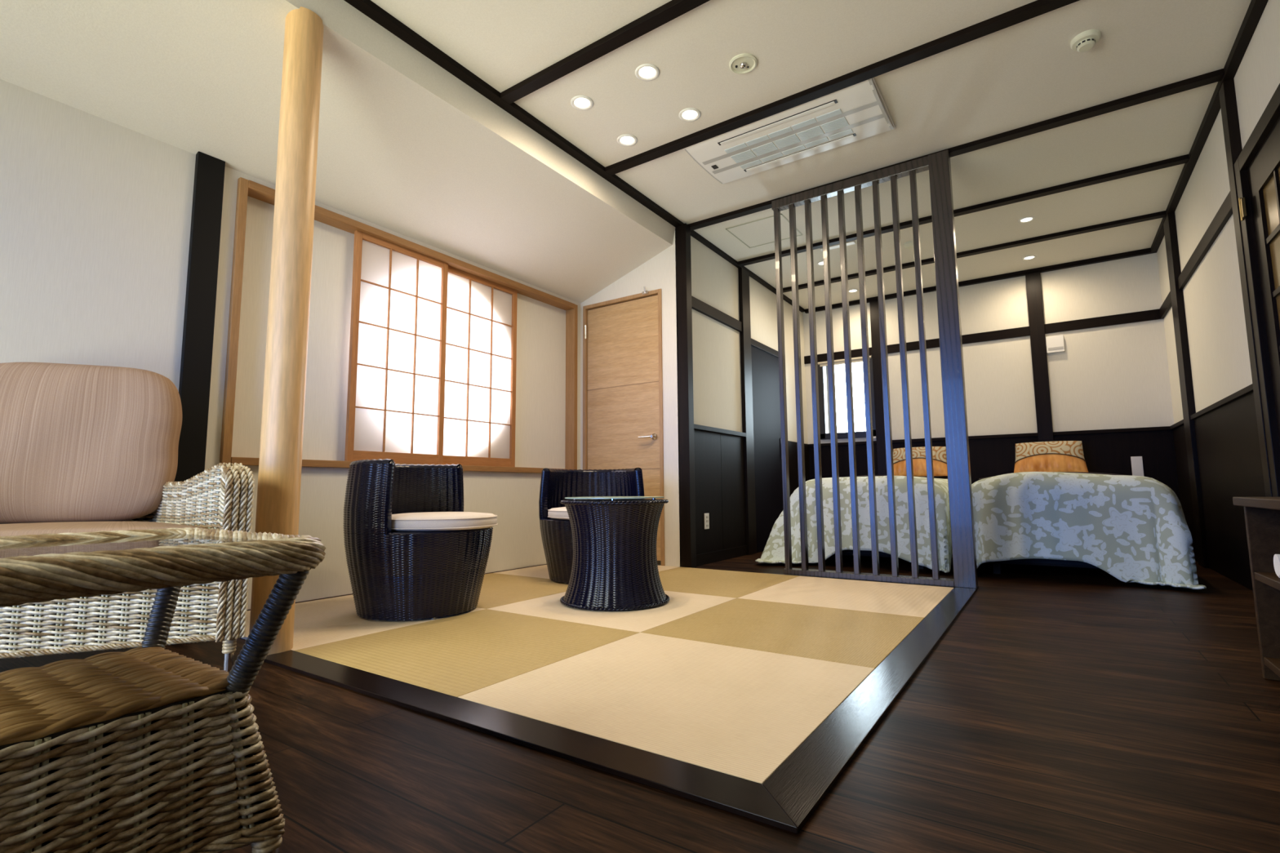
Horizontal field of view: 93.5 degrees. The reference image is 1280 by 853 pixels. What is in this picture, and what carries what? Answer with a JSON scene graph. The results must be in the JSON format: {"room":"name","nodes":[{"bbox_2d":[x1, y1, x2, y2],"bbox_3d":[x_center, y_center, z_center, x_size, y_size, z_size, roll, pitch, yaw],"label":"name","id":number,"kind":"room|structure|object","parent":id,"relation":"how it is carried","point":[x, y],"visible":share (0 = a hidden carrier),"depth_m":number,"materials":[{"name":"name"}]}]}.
{"room":"japanese hotel room","nodes":[
{"label":"japanese hotel room","id":0,"kind":"room"},
{"bbox_2d":[0,79,580,609],"bbox_3d":[-1.989,-0.409,3.036,0.250,2.612,5.135,-5,-7,34],"label":"wall","id":1,"kind":"structure","parent":0,"point":[95,212],"depth_m":2.56,"materials":[{"name":"paint"}]},
{"bbox_2d":[173,151,225,481],"bbox_3d":[-2.014,-0.205,2.727,0.031,2.139,0.110,-5,-7,34],"label":"trim","id":2,"kind":"structure","parent":1,"relation":"attached to","point":[195,374],"depth_m":2.75,"materials":[{"name":"black paint"}]},
{"bbox_2d":[219,177,577,472],"bbox_3d":[-1.262,-0.413,3.918,0.100,1.396,2.525,-5,-7,34],"label":"window","id":3,"kind":"structure","parent":1,"relation":"in","point":[246,188],"depth_m":3.37,"materials":[{"name":"brown wood"}]},
{"bbox_2d":[344,230,448,464],"bbox_3d":[-1.445,-0.439,3.640,0.026,1.321,0.632,-5,-7,34],"label":"shoji panel","id":4,"kind":"object","parent":3,"relation":"attached to","point":[396,397],"visible":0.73,"depth_m":3.62,"materials":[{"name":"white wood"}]},
{"bbox_2d":[443,266,517,466],"bbox_3d":[-1.113,-0.386,4.175,0.026,1.321,0.670,-5,-7,34],"label":"shoji panel","id":5,"kind":"object","parent":3,"relation":"attached to","point":[480,404],"visible":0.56,"depth_m":4.18,"materials":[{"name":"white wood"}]},
{"bbox_2d":[0,0,670,303],"bbox_3d":[-1.609,-1.518,2.824,1.060,0.599,5.035,-5,-7,34],"label":"ceiling","id":6,"kind":"structure","parent":0,"point":[191,76],"depth_m":2.79,"materials":[{"name":"paint"}]},
{"bbox_2d":[247,564,546,610],"bbox_3d":[-1.231,0.961,3.766,0.007,0.006,2.655,-5,-7,34],"label":"baseboard","id":7,"kind":"structure","parent":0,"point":[543,564],"depth_m":3.24,"materials":[{"name":"brown wood"}]},
{"bbox_2d":[231,195,565,468],"bbox_3d":[-1.341,-0.406,3.971,0.092,1.365,2.493,-5,-7,34],"label":"wall","id":8,"kind":"structure","parent":0,"point":[540,364],"depth_m":3.35,"materials":[{"name":"paint"}]},
{"bbox_2d":[580,227,680,567],"bbox_3d":[-0.105,-0.239,4.807,1.055,2.612,0.130,-5,-7,34],"label":"wall","id":9,"kind":"structure","parent":0,"point":[660,272],"depth_m":4.54,"materials":[{"name":"paint"}]},
{"bbox_2d":[582,286,665,565],"bbox_3d":[-0.132,-0.010,4.751,0.772,2.122,0.136,-5,-7,34],"label":"door","id":10,"kind":"structure","parent":9,"relation":"in","point":[623,363],"depth_m":4.75,"materials":[{"name":"brown wood"}]},
{"bbox_2d":[675,223,696,568],"bbox_3d":[0.340,-0.255,4.469,0.085,2.564,0.077,-5,-7,34],"label":"trim","id":11,"kind":"structure","parent":9,"relation":"attached to","point":[685,357],"depth_m":4.43,"materials":[{"name":"brown wood"}]},
{"bbox_2d":[0,551,1279,852],"bbox_3d":[0.591,0.932,2.889,4.401,0.128,8.023,-5,-7,34],"label":"floor","id":12,"kind":"structure","parent":0,"point":[1061,709],"depth_m":1.26,"materials":[{"name":"brown wood"}]},
{"bbox_2d":[0,362,254,673],"bbox_3d":[-1.933,0.267,1.982,1.237,1.047,0.652,2,-6,-22],"label":"wicker armchair","id":13,"kind":"object","parent":12,"relation":"on","point":[84,448],"visible":0.77,"depth_m":2.08,"materials":[{"name":"wicker"}]},
{"bbox_2d":[0,362,182,524],"bbox_3d":[-2.069,0.056,2.177,0.663,0.585,0.186,2,-6,-22],"label":"cushion","id":14,"kind":"object","parent":13,"relation":"on","point":[79,443],"depth_m":2.14,"materials":[{"name":"beige fabric"}]},
{"bbox_2d":[0,521,206,536],"bbox_3d":[-1.927,0.353,1.961,1.090,0.077,0.518,2,-6,-22],"label":"seat cushion","id":15,"kind":"object","parent":13,"relation":"on","point":[6,528],"depth_m":1.87,"materials":[{"name":"beige fabric"}]},
{"bbox_2d":[0,527,325,852],"bbox_3d":[-0.849,0.416,0.860,0.551,0.499,0.552,-5,-7,34],"label":"wicker side table","id":16,"kind":"object","parent":12,"relation":"on","point":[148,748],"visible":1,"depth_m":0.82,"materials":[{"name":"wicker"}]},
{"bbox_2d":[248,6,324,655],"bbox_3d":[-1.319,-0.406,2.262,0.136,2.431,0.136,-5,-7,34],"label":"pillar","id":17,"kind":"structure","parent":12,"relation":"on","point":[281,447],"depth_m":2.22,"materials":[{"name":"beige wood"}]},
{"bbox_2d":[240,594,484,650],"bbox_3d":[-1.360,0.863,2.748,0.932,0.012,0.878,-5,-7,34],"label":"mat","id":18,"kind":"object","parent":12,"relation":"on","point":[327,620],"visible":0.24,"depth_m":2.57,"materials":[{"name":"beige wicker"}]},
{"bbox_2d":[342,458,497,620],"bbox_3d":[-1.028,0.516,2.866,0.694,0.697,0.669,-2,-6,12],"label":"tub chair","id":19,"kind":"object","parent":18,"relation":"on","point":[413,551],"visible":1,"depth_m":2.61,"materials":[{"name":"black wicker"}]},
{"bbox_2d":[391,511,497,531],"bbox_3d":[-0.960,0.443,2.858,0.550,0.071,0.550,-2,-6,12],"label":"seat cushion","id":20,"kind":"object","parent":19,"relation":"on","point":[410,521],"depth_m":2.64,"materials":[{"name":"beige fabric"}]},
{"bbox_2d":[294,608,638,697],"bbox_3d":[-0.611,0.803,2.240,0.879,0.012,0.878,-5,-7,34],"label":"mat","id":21,"kind":"object","parent":12,"relation":"on","point":[458,655],"visible":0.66,"depth_m":2.14,"materials":[{"name":"wicker"}]},
{"bbox_2d":[476,573,568,608],"bbox_3d":[-0.864,0.934,3.470,0.932,0.012,0.878,-5,-7,34],"label":"mat","id":22,"kind":"object","parent":12,"relation":"on","point":[497,589],"visible":0.37,"depth_m":3.41,"materials":[{"name":"wicker"}]},
{"bbox_2d":[494,564,679,578],"bbox_3d":[-0.355,1.008,4.212,0.932,0.012,0.924,-5,-7,34],"label":"mat","id":23,"kind":"object","parent":12,"relation":"on","point":[539,571],"visible":0.26,"depth_m":4.14,"materials":[{"name":"beige wicker"}]},
{"bbox_2d":[538,467,644,583],"bbox_3d":[-0.302,0.610,3.817,0.669,0.697,0.694,0,-6,-6],"label":"tub chair","id":24,"kind":"object","parent":23,"relation":"on","point":[556,485],"visible":0.52,"depth_m":3.86,"materials":[{"name":"black wicker"}]},
{"bbox_2d":[547,506,568,519],"bbox_3d":[-0.296,0.532,3.754,0.550,0.071,0.550,0,-6,-6],"label":"seat cushion","id":25,"kind":"object","parent":24,"relation":"on","point":[553,513],"depth_m":3.57,"materials":[{"name":"beige fabric"}]},
{"bbox_2d":[488,591,735,632],"bbox_3d":[-0.115,0.875,2.962,0.879,0.012,0.878,-5,-7,34],"label":"mat","id":26,"kind":"object","parent":12,"relation":"on","point":[680,605],"visible":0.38,"depth_m":2.76,"materials":[{"name":"beige wicker"}]},
{"bbox_2d":[560,496,669,611],"bbox_3d":[-0.127,0.617,3.046,0.548,0.518,0.548,0,-6,-4],"label":"glass table","id":27,"kind":"object","parent":26,"relation":"on","point":[615,567],"visible":1,"depth_m":2.85,"materials":[{"name":"black plastic"}]},
{"bbox_2d":[263,567,978,833],"bbox_3d":[0.307,0.846,2.720,1.882,0.012,2.926,-5,-7,34],"label":"frame","id":28,"kind":"object","parent":12,"relation":"on","point":[790,796],"visible":0.91,"depth_m":1.36,"materials":[{"name":"brown wood"}]},
{"bbox_2d":[771,150,977,588],"bbox_3d":[1.406,-0.337,3.787,1.106,2.547,0.088,-5,-7,34],"label":"slatted screen","id":29,"kind":"object","parent":28,"relation":"on","point":[938,164],"visible":1,"depth_m":3.69,"materials":[{"name":"brown wood"}]},
{"bbox_2d":[457,632,875,784],"bbox_3d":[0.116,0.746,1.747,0.879,0.012,0.878,-5,-7,34],"label":"mat","id":30,"kind":"object","parent":12,"relation":"on","point":[738,712],"visible":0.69,"depth_m":1.61,"materials":[{"name":"beige wicker"}]},
{"bbox_2d":[658,567,799,598],"bbox_3d":[0.393,0.949,3.704,0.879,0.012,0.924,-5,-7,34],"label":"mat","id":31,"kind":"object","parent":12,"relation":"on","point":[721,583],"visible":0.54,"depth_m":3.65,"materials":[{"name":"wicker"}]},
{"bbox_2d":[640,598,924,668],"bbox_3d":[0.611,0.818,2.470,0.879,0.012,0.878,-5,-7,34],"label":"mat","id":32,"kind":"object","parent":12,"relation":"on","point":[843,636],"visible":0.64,"depth_m":2.37,"materials":[{"name":"wicker"}]},
{"bbox_2d":[737,576,953,617],"bbox_3d":[1.120,0.891,3.211,0.879,0.012,0.924,-5,-7,34],"label":"mat","id":33,"kind":"object","parent":12,"relation":"on","point":[904,599],"visible":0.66,"depth_m":3.13,"materials":[{"name":"beige wicker"}]},
{"bbox_2d":[755,475,952,573],"bbox_3d":[2.016,0.755,5.096,1.295,0.660,2.352,-5,-7,34],"label":"bed","id":34,"kind":"object","parent":12,"relation":"on","point":[773,552],"visible":0.59,"depth_m":4.23,"materials":[{"name":"grey fabric"}]},
{"bbox_2d":[893,446,947,476],"bbox_3d":[2.676,0.338,5.769,0.530,0.287,0.198,-5,-7,36],"label":"cushion","id":35,"kind":"object","parent":34,"relation":"on","point":[939,453],"visible":0.69,"depth_m":5.70,"materials":[{"name":"orange fabric"}]},
{"bbox_2d":[971,471,1206,589],"bbox_3d":[3.103,0.674,4.426,1.182,0.664,2.240,-5,-7,34],"label":"bed","id":36,"kind":"object","parent":12,"relation":"on","point":[1132,529],"visible":0.9,"depth_m":3.53,"materials":[{"name":"grey fabric"}]},
{"bbox_2d":[1013,440,1088,472],"bbox_3d":[3.526,0.271,5.192,0.530,0.287,0.198,-5,-7,36],"label":"cushion","id":37,"kind":"object","parent":36,"relation":"on","point":[1057,455],"visible":0.94,"depth_m":5.13,"materials":[{"name":"orange fabric"}]},
{"bbox_2d":[1232,497,1279,680],"bbox_3d":[1.721,0.429,1.331,0.389,0.529,0.955,-5,-7,34],"label":"base cabinet","id":38,"kind":"object","parent":12,"relation":"on","point":[1262,514],"visible":1,"depth_m":1.77,"materials":[{"name":"brown wood"}]},
{"bbox_2d":[1253,572,1279,590],"bbox_3d":[1.729,0.395,1.326,0.366,0.022,0.886,-5,-7,34],"label":"shelf","id":39,"kind":"object","parent":38,"relation":"attached to","point":[1270,579],"depth_m":1.71,"materials":[{"name":"brown wood"}]},
{"bbox_2d":[1263,657,1279,677],"bbox_3d":[1.731,0.639,1.300,0.366,0.022,0.886,-5,-7,34],"label":"shelf","id":40,"kind":"object","parent":38,"relation":"attached to","point":[1270,664],"depth_m":1.72,"materials":[{"name":"brown wood"}]},
{"bbox_3d":[1.862,0.402,1.550,0.290,0.009,0.100,-5,-7,34],"label":"folded cloth","id":41,"kind":"object","parent":38,"relation":"on","visible":0},
{"bbox_2d":[1273,554,1279,576],"bbox_3d":[1.858,0.368,1.556,0.300,0.060,0.060,-5,-7,34],"label":"rolled towel","id":42,"kind":"object","parent":41,"relation":"on","point":[1277,557],"visible":1,"depth_m":1.64,"materials":[{"name":"white fabric"}]},
{"bbox_2d":[690,235,809,555],"bbox_3d":[1.089,-0.154,5.703,0.132,2.612,2.813,-5,-7,34],"label":"wall","id":43,"kind":"structure","parent":0,"point":[716,346],"depth_m":5.03,"materials":[{"name":"paint"}]},
{"bbox_2d":[343,0,804,312],"bbox_3d":[-0.312,-1.623,3.708,0.069,0.029,7.633,-5,-7,34],"label":"trim","id":44,"kind":"structure","parent":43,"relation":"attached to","point":[367,7],"depth_m":3.18,"materials":[{"name":"brown wood"}]},
{"bbox_2d":[704,513,709,528],"bbox_3d":[0.513,0.727,4.628,0.010,0.120,0.070,-5,-7,34],"label":"wall outlet","id":45,"kind":"object","parent":43,"relation":"attached to","point":[706,515],"visible":1,"depth_m":4.62,"materials":[{"name":"white plastic"}]},
{"bbox_2d":[691,295,742,332],"bbox_3d":[0.624,-0.931,4.991,0.027,0.087,0.992,-5,-7,34],"label":"trim","id":46,"kind":"structure","parent":43,"relation":"attached to","point":[697,304],"depth_m":4.97,"materials":[{"name":"brown wood"}]},
{"bbox_2d":[693,423,746,436],"bbox_3d":[0.636,0.035,4.887,0.037,0.035,0.992,-5,-7,34],"label":"trim","id":47,"kind":"structure","parent":43,"relation":"attached to","point":[698,427],"depth_m":4.85,"materials":[{"name":"brown wood"}]},
{"bbox_2d":[696,545,747,566],"bbox_3d":[0.637,1.025,4.788,0.020,0.081,0.992,-5,-7,34],"label":"baseboard","id":48,"kind":"structure","parent":43,"relation":"attached to","point":[716,556],"depth_m":4.78,"materials":[{"name":"brown wood"}]},
{"bbox_2d":[737,267,756,555],"bbox_3d":[0.960,-0.163,5.388,0.037,2.564,0.163,-5,-7,34],"label":"trim","id":49,"kind":"structure","parent":43,"relation":"attached to","point":[744,276],"depth_m":5.36,"materials":[{"name":"brown wood"}]},
{"bbox_2d":[751,337,778,358],"bbox_3d":[1.237,-0.748,5.869,0.032,0.060,0.845,-5,-7,34],"label":"trim","id":50,"kind":"structure","parent":43,"relation":"attached to","point":[754,343],"depth_m":5.77,"materials":[{"name":"brown wood"}]},
{"bbox_2d":[751,345,783,552],"bbox_3d":[1.222,0.216,5.747,0.034,1.881,0.785,-5,-7,34],"label":"door","id":51,"kind":"structure","parent":43,"relation":"in","point":[765,366],"depth_m":5.70,"materials":[{"name":"black wood"}]},
{"bbox_2d":[370,0,1251,309],"bbox_3d":[1.011,-1.785,2.870,3.331,0.100,8.023,-5,-7,34],"label":"ceiling","id":52,"kind":"structure","parent":0,"point":[1026,73],"depth_m":3.10,"materials":[{"name":"paint"}]},
{"bbox_2d":[278,0,675,246],"bbox_3d":[-1.124,-1.659,2.596,0.051,0.158,4.885,-5,-7,34],"label":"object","id":53,"kind":"structure","parent":52,"relation":"attached to","point":[340,19],"depth_m":2.98,"materials":[{"name":"paper"}]},
{"bbox_2d":[570,95,593,110],"bbox_3d":[-0.303,-1.691,3.152,0.118,0.007,0.118,-5,-7,34],"label":"recessed light","id":54,"kind":"object","parent":52,"relation":"in","point":[580,104],"visible":1,"depth_m":3.15,"materials":[{"name":"white plastic"}]},
{"bbox_2d":[500,0,710,104],"bbox_3d":[0.551,-1.782,2.250,3.011,0.029,0.064,-5,-7,34],"label":"beam","id":55,"kind":"structure","parent":52,"relation":"attached to","point":[673,9],"depth_m":2.72,"materials":[{"name":"brown wood"}]},
{"bbox_2d":[617,133,637,146],"bbox_3d":[-0.074,-1.657,3.492,0.118,0.007,0.118,-5,-7,34],"label":"recessed light","id":56,"kind":"object","parent":52,"relation":"in","point":[624,140],"visible":1,"depth_m":3.49,"materials":[{"name":"white plastic"}]},
{"bbox_2d":[635,63,659,80],"bbox_3d":[0.035,-1.718,2.925,0.118,0.007,0.118,-5,-7,34],"label":"recessed light","id":57,"kind":"object","parent":52,"relation":"in","point":[646,73],"visible":1,"depth_m":2.92,"materials":[{"name":"white plastic"}]},
{"bbox_2d":[679,107,700,121],"bbox_3d":[0.269,-1.684,3.259,0.118,0.007,0.118,-5,-7,34],"label":"recessed light","id":58,"kind":"object","parent":52,"relation":"in","point":[691,115],"visible":1,"depth_m":3.26,"materials":[{"name":"white plastic"}]},
{"bbox_2d":[728,53,757,74],"bbox_3d":[0.491,-1.720,2.869,0.132,0.022,0.132,-5,-7,34],"label":"ceiling sensor","id":59,"kind":"object","parent":52,"relation":"attached to","point":[741,64],"visible":1,"depth_m":2.86,"materials":[{"name":"white plastic"}]},
{"bbox_2d":[725,213,802,248],"bbox_3d":[0.983,-1.535,4.755,0.456,0.004,0.456,-5,-7,34],"label":"ceiling hatch","id":60,"kind":"object","parent":52,"relation":"attached to","point":[761,232],"visible":0.86,"depth_m":4.75,"materials":[{"name":"grey paint"}]},
{"bbox_2d":[684,77,894,184],"bbox_3d":[0.837,-1.653,3.455,1.070,0.038,0.530,-5,-7,34],"label":"air conditioner","id":61,"kind":"object","parent":52,"relation":"attached to","point":[857,112],"visible":0.99,"depth_m":3.39,"materials":[{"name":"white plastic"}]},
{"bbox_2d":[724,108,842,153],"bbox_3d":[0.785,-1.646,3.371,0.672,0.007,0.039,-5,-7,34],"label":"grille","id":62,"kind":"object","parent":61,"relation":"attached to","point":[832,113],"depth_m":3.35,"materials":[{"name":"white plastic"}]},
{"bbox_2d":[730,116,848,163],"bbox_3d":[0.845,-1.637,3.458,0.672,0.006,0.086,-5,-7,34],"label":"grille","id":63,"kind":"object","parent":61,"relation":"attached to","point":[838,123],"depth_m":3.44,"materials":[{"name":"white plastic"}]},
{"bbox_2d":[739,128,853,168],"bbox_3d":[0.907,-1.629,3.548,0.672,0.007,0.044,-5,-7,34],"label":"grille","id":64,"kind":"object","parent":61,"relation":"attached to","point":[844,133],"depth_m":3.53,"materials":[{"name":"white plastic"}]},
{"bbox_2d":[817,261,823,265],"bbox_3d":[1.647,-1.469,5.422,0.108,0.007,0.108,-5,-7,34],"label":"recessed light","id":65,"kind":"object","parent":52,"relation":"in","point":[820,263],"visible":0.56,"depth_m":5.42,"materials":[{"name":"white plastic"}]},
{"bbox_2d":[819,240,855,251],"bbox_3d":[1.644,-1.505,5.011,0.280,0.020,0.060,-5,-7,34],"label":"light bar","id":66,"kind":"object","parent":52,"relation":"attached to","point":[851,242],"visible":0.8,"depth_m":5.00,"materials":[{"name":"white plastic"}]},
{"bbox_2d":[604,0,1079,175],"bbox_3d":[1.042,-1.711,2.965,3.011,0.029,0.064,-5,-7,34],"label":"beam","id":67,"kind":"structure","parent":52,"relation":"attached to","point":[1038,7],"depth_m":2.94,"materials":[{"name":"brown wood"}]},
{"bbox_2d":[848,288,858,293],"bbox_3d":[2.189,-1.393,6.190,0.108,0.007,0.108,-5,-7,34],"label":"recessed light","id":68,"kind":"object","parent":52,"relation":"in","point":[851,291],"visible":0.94,"depth_m":6.19,"materials":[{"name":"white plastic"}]},
{"bbox_2d":[903,240,913,248],"bbox_3d":[2.243,-1.504,5.001,0.100,0.035,0.100,-5,-7,34],"label":"ceiling detector","id":69,"kind":"object","parent":52,"relation":"attached to","point":[908,245],"visible":0.72,"depth_m":4.97,"materials":[{"name":"white plastic"}]},
{"bbox_2d":[688,68,1223,231],"bbox_3d":[1.614,-1.629,3.799,3.011,0.029,0.064,-5,-7,34],"label":"trim","id":70,"kind":"structure","parent":52,"relation":"attached to","point":[1215,76],"depth_m":3.33,"materials":[{"name":"brown wood"}]},
{"bbox_2d":[737,154,1189,266],"bbox_3d":[2.133,-1.554,4.555,3.011,0.029,0.064,-5,-7,34],"label":"trim","id":71,"kind":"structure","parent":52,"relation":"attached to","point":[1183,159],"depth_m":4.18,"materials":[{"name":"brown wood"}]},
{"bbox_2d":[782,210,1165,293],"bbox_3d":[2.652,-1.478,5.311,3.011,0.029,0.064,-5,-7,34],"label":"trim","id":72,"kind":"structure","parent":52,"relation":"attached to","point":[1161,214],"depth_m":4.95,"materials":[{"name":"brown wood"}]},
{"bbox_2d":[1017,216,1035,222],"bbox_3d":[2.934,-1.568,4.572,0.108,0.007,0.108,-5,-7,34],"label":"recessed light","id":73,"kind":"object","parent":52,"relation":"in","point":[1028,219],"visible":1,"depth_m":4.57,"materials":[{"name":"white plastic"}]},
{"bbox_2d":[1022,255,1036,260],"bbox_3d":[3.445,-1.493,5.332,0.108,0.007,0.108,-5,-7,34],"label":"recessed light","id":74,"kind":"object","parent":52,"relation":"in","point":[1028,257],"visible":1,"depth_m":5.33,"materials":[{"name":"white plastic"}]},
{"bbox_2d":[1070,29,1100,52],"bbox_3d":[2.017,-1.735,2.726,0.110,0.046,0.110,-5,-7,34],"label":"smoke detector","id":75,"kind":"object","parent":52,"relation":"attached to","point":[1083,42],"visible":1,"depth_m":2.70,"materials":[{"name":"white plastic"}]},
{"bbox_2d":[803,253,1179,500],"bbox_3d":[3.182,-0.147,5.932,3.291,2.612,0.154,-5,-7,34],"label":"wall","id":76,"kind":"structure","parent":0,"point":[1114,376],"depth_m":5.52,"materials":[{"name":"paint"}]},
{"bbox_2d":[817,355,875,439],"bbox_3d":[2.252,-0.303,6.544,0.590,0.870,0.144,-5,-7,34],"label":"window","id":77,"kind":"structure","parent":76,"relation":"in","point":[823,383],"depth_m":6.62,"materials":[{"name":"black metal"}]},
{"bbox_2d":[817,355,871,366],"bbox_3d":[2.216,-0.706,6.538,0.570,0.052,0.028,-5,-7,34],"label":"roller blind","id":78,"kind":"object","parent":77,"relation":"attached to","point":[855,359],"depth_m":6.54,"materials":[{"name":"beige fabric"}]},
{"bbox_2d":[869,298,886,475],"bbox_3d":[2.518,-0.077,6.278,0.118,2.554,0.046,-5,-7,34],"label":"trim","id":79,"kind":"structure","parent":76,"relation":"attached to","point":[873,304],"depth_m":6.30,"materials":[{"name":"brown wood"}]},
{"bbox_2d":[804,248,1157,313],"bbox_3d":[3.139,-1.406,5.983,3.054,0.041,0.045,-5,-7,34],"label":"trim","id":80,"kind":"structure","parent":76,"relation":"attached to","point":[1148,251],"depth_m":5.66,"materials":[{"name":"brown wood"}]},
{"bbox_2d":[804,308,1163,364],"bbox_3d":[3.136,-0.851,5.946,3.091,0.087,0.020,-5,-7,34],"label":"trim","id":81,"kind":"structure","parent":76,"relation":"attached to","point":[1154,314],"depth_m":5.62,"materials":[{"name":"brown wood"}]},
{"bbox_2d":[808,426,1173,447],"bbox_3d":[3.140,0.112,5.840,3.091,0.030,0.030,-5,-7,34],"label":"trim","id":82,"kind":"structure","parent":76,"relation":"attached to","point":[1164,428],"depth_m":5.52,"materials":[{"name":"brown wood"}]},
{"bbox_2d":[1025,271,1053,441],"bbox_3d":[3.677,-0.169,5.492,0.116,2.554,0.046,-5,-7,34],"label":"trim","id":83,"kind":"structure","parent":76,"relation":"attached to","point":[1033,286],"depth_m":5.52,"materials":[{"name":"brown wood"}]},
{"bbox_2d":[1045,334,1064,353],"bbox_3d":[3.779,-0.748,5.483,0.133,0.150,0.038,-5,-7,34],"label":"intercom","id":84,"kind":"object","parent":76,"relation":"attached to","point":[1055,344],"visible":1,"depth_m":5.47,"materials":[{"name":"white plastic"}]},
{"bbox_2d":[1130,456,1143,476],"bbox_3d":[4.200,0.339,5.088,0.075,0.170,0.010,-5,-7,34],"label":"wall switch","id":85,"kind":"object","parent":76,"relation":"attached to","point":[1137,468],"visible":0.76,"depth_m":5.08,"materials":[{"name":"white plastic"}]},
{"bbox_2d":[1156,0,1279,591],"bbox_3d":[2.315,-0.571,1.824,0.164,2.612,7.873,-5,-7,34],"label":"wall","id":86,"kind":"structure","parent":0,"point":[1217,337],"depth_m":3.51,"materials":[{"name":"paint"}]},
{"bbox_2d":[1163,212,1209,568],"bbox_3d":[3.945,-0.291,4.348,0.040,2.554,0.215,-5,-7,34],"label":"trim","id":87,"kind":"structure","parent":86,"relation":"attached to","point":[1188,409],"depth_m":4.31,"materials":[{"name":"brown wood"}]},
{"bbox_2d":[1159,191,1232,318],"bbox_3d":[3.675,-1.056,4.024,0.023,0.087,2.557,-5,-7,34],"label":"trim","id":88,"kind":"structure","parent":86,"relation":"attached to","point":[1224,212],"depth_m":3.62,"materials":[{"name":"brown wood"}]},
{"bbox_2d":[1150,0,1268,252],"bbox_3d":[2.219,-1.817,1.987,0.043,0.041,7.628,-5,-7,34],"label":"trim","id":89,"kind":"structure","parent":86,"relation":"attached to","point":[1255,9],"depth_m":3.18,"materials":[{"name":"brown wood"}]},
{"bbox_2d":[1169,383,1253,429],"bbox_3d":[3.678,-0.093,3.926,0.033,0.030,2.557,-5,-7,34],"label":"trim","id":90,"kind":"structure","parent":86,"relation":"attached to","point":[1248,389],"depth_m":3.50,"materials":[{"name":"brown wood"}]},
{"bbox_2d":[1218,78,1272,497],"bbox_3d":[2.926,-0.438,2.864,0.040,2.554,0.093,-5,-7,34],"label":"trim","id":91,"kind":"structure","parent":86,"relation":"attached to","point":[1233,142],"depth_m":2.92,"materials":[{"name":"brown wood"}]},
{"bbox_2d":[1234,83,1279,497],"bbox_3d":[2.630,-0.265,2.373,0.100,2.111,1.020,-5,-7,34],"label":"door","id":92,"kind":"structure","parent":86,"relation":"in","point":[1257,166],"depth_m":2.71,"materials":[{"name":"brown wood"}]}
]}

